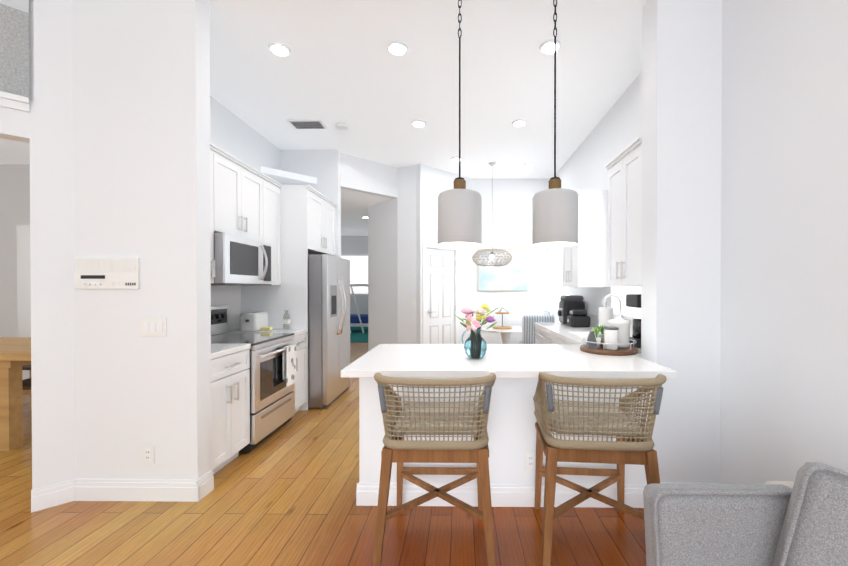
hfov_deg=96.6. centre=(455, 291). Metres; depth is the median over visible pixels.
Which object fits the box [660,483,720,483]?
baseboard
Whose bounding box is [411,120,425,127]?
recessed light
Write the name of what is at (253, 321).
toaster
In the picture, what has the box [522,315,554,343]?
chair
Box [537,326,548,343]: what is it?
base cabinet
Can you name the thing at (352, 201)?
ceiling
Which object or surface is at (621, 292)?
backsplash
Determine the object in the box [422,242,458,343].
door
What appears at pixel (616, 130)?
wall
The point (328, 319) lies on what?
fridge
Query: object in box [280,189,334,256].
upper cabinet
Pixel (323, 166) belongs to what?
wall
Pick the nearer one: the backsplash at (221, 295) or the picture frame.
the backsplash at (221, 295)
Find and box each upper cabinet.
[210,147,221,283]
[222,155,265,241]
[266,179,281,284]
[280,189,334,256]
[562,193,605,286]
[606,141,641,286]
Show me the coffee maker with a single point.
(633, 300)
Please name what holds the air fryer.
on the countertop at (571, 334)
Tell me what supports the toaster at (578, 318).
on the countertop at (571, 334)
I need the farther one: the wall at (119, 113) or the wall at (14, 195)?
the wall at (14, 195)
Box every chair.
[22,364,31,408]
[22,378,31,394]
[519,311,553,343]
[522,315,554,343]
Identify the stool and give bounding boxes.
[373,372,495,565]
[533,372,666,565]
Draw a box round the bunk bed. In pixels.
[350,284,367,332]
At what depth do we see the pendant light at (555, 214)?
2.28 m
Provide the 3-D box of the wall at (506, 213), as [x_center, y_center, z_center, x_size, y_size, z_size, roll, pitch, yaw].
[0.956,-0.323,6.594,1.441,3.270,0.120,0,0,1]
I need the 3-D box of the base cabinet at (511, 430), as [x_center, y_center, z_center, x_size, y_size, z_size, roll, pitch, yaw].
[0.228,0.900,2.742,1.635,0.876,0.520,0,0,1]
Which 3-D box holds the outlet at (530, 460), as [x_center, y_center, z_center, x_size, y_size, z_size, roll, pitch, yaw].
[0.470,1.055,2.354,0.072,0.116,0.010,0,0,1]
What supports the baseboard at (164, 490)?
attached to the wall at (119, 113)
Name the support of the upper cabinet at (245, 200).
attached to the wall at (233, 134)
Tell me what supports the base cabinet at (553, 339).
on the floor
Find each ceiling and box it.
[0,0,646,235]
[261,166,390,213]
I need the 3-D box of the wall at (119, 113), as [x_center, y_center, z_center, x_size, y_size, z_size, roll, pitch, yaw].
[-2.160,-0.296,2.417,1.010,3.270,0.266,0,0,1]
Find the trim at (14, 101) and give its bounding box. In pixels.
[0,91,28,112]
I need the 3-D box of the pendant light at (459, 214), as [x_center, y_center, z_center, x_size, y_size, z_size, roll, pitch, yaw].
[0.027,-1.113,2.391,0.280,1.632,0.280,0,0,1]
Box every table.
[0,337,30,450]
[481,326,521,343]
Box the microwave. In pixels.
[211,233,270,285]
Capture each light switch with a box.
[140,317,166,336]
[411,298,415,305]
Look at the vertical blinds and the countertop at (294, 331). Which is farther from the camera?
the vertical blinds
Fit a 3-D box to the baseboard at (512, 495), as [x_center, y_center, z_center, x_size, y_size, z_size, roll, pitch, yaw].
[0.325,1.271,2.680,1.882,0.134,0.666,0,0,1]
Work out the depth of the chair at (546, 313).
6.06 m
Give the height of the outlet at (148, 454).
0.116 m
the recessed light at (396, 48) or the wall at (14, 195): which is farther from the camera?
the wall at (14, 195)
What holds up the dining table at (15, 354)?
on the floor
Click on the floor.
(285, 495)
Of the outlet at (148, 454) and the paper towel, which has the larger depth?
the paper towel
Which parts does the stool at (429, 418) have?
frame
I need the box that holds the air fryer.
[557,295,584,323]
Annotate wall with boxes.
[0,0,33,142]
[0,164,29,336]
[17,225,30,379]
[29,0,210,488]
[210,96,279,171]
[280,149,340,257]
[341,153,471,351]
[341,236,367,326]
[472,178,549,343]
[556,71,641,321]
[641,0,721,482]
[720,0,847,483]
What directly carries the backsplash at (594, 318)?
attached to the wall at (616, 130)
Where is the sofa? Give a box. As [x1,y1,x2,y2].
[643,462,847,565]
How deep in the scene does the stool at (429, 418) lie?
1.84 m
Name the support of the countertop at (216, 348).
on the base cabinet at (230, 373)
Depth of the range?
3.38 m
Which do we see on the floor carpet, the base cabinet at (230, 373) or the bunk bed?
the bunk bed
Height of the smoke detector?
0.028 m
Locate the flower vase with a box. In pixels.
[454,304,497,357]
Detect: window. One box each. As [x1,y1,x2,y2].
[341,256,367,293]
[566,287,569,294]
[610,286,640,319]
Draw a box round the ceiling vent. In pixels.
[287,120,326,128]
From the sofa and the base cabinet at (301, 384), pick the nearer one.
the sofa
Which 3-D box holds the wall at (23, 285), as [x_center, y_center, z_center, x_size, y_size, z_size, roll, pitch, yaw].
[-5.662,0.216,5.226,0.360,2.210,0.400,0,0,1]
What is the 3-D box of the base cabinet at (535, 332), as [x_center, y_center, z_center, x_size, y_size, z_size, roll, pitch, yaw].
[1.352,0.886,4.861,0.596,0.875,0.251,0,0,1]
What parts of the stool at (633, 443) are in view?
frame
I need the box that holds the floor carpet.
[350,327,367,341]
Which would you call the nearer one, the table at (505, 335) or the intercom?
the intercom
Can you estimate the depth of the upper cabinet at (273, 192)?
4.07 m
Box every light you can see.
[268,42,290,56]
[387,41,407,55]
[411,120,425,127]
[438,0,481,246]
[451,157,462,161]
[472,162,511,266]
[512,119,526,126]
[532,0,577,246]
[539,40,560,54]
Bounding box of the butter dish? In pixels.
[256,327,275,331]
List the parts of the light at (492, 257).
lamp shade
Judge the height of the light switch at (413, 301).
0.120 m
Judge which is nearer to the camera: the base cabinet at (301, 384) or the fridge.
the base cabinet at (301, 384)
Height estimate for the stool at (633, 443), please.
0.947 m
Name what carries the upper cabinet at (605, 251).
attached to the wall at (616, 130)
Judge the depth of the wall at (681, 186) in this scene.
2.37 m
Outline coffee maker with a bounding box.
[626,294,640,347]
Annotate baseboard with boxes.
[31,469,213,512]
[356,481,645,507]
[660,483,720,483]
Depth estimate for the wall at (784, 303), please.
1.91 m
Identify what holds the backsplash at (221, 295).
attached to the wall at (233, 134)
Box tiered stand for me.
[493,307,511,328]
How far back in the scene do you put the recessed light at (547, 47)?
2.96 m
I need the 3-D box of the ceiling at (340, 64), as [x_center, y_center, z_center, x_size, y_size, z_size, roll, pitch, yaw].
[-0.972,-2.004,5.949,18.000,0.100,22.000,0,0,1]
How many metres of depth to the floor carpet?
11.18 m
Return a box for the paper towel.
[599,301,613,332]
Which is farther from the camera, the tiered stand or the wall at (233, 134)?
the tiered stand
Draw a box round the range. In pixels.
[211,306,299,453]
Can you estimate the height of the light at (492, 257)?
1.569 m
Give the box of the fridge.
[308,254,349,408]
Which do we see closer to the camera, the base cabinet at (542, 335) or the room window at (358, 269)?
the base cabinet at (542, 335)
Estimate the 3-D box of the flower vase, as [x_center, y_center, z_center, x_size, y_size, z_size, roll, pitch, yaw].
[0.135,0.251,2.412,0.289,0.345,0.224,0,0,1]
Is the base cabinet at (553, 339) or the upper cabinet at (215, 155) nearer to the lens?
the upper cabinet at (215, 155)
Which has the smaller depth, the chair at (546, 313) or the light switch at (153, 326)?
the light switch at (153, 326)
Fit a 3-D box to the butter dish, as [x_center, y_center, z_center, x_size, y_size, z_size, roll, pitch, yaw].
[-1.959,0.391,3.908,0.160,0.045,0.100,0,0,1]
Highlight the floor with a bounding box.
[0,342,646,565]
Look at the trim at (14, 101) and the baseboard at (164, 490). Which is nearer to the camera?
the trim at (14, 101)
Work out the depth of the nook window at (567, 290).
5.53 m
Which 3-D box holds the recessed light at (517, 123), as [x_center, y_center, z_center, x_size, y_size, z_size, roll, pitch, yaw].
[0.737,-1.935,4.336,0.169,0.017,0.169,0,1,-44]
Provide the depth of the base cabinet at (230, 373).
2.79 m
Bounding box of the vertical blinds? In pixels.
[549,247,565,322]
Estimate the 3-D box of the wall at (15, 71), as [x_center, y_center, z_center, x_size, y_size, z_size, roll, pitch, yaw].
[-4.200,-1.422,1.091,4.020,1.000,0.550,0,1,-44]
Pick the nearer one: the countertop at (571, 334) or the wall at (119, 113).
the wall at (119, 113)
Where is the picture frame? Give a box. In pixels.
[478,249,527,290]
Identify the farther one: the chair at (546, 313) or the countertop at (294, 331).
the chair at (546, 313)
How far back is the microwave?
3.29 m
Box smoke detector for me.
[336,123,348,130]
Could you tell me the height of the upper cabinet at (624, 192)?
0.980 m
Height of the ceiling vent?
0.015 m
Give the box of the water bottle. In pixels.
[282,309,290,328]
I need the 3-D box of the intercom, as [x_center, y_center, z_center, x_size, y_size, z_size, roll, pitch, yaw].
[-2.225,-0.117,2.402,0.412,0.200,0.029,0,0,1]
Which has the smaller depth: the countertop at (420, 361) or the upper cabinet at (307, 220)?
the countertop at (420, 361)
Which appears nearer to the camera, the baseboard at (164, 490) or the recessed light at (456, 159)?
the baseboard at (164, 490)
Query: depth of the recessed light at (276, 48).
2.98 m
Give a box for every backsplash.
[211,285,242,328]
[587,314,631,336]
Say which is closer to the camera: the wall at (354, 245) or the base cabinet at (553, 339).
the base cabinet at (553, 339)
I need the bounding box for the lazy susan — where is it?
[580,316,637,355]
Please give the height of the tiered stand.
0.321 m
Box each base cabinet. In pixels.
[211,349,249,474]
[293,329,307,412]
[361,380,616,484]
[533,326,536,343]
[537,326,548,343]
[549,334,588,343]
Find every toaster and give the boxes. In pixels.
[240,312,267,330]
[567,309,590,326]
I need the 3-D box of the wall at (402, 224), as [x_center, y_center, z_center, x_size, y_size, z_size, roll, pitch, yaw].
[-0.667,-0.319,5.994,2.030,3.270,1.436,0,0,1]
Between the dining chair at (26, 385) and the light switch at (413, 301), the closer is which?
the dining chair at (26, 385)
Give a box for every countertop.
[211,343,250,356]
[228,329,306,334]
[341,344,676,379]
[534,322,597,343]
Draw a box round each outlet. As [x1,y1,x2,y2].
[143,445,153,463]
[525,451,535,469]
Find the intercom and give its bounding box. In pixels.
[74,258,139,288]
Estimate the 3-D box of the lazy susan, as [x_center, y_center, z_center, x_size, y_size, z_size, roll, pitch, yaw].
[1.085,0.299,2.676,0.380,0.244,0.380,0,0,1]

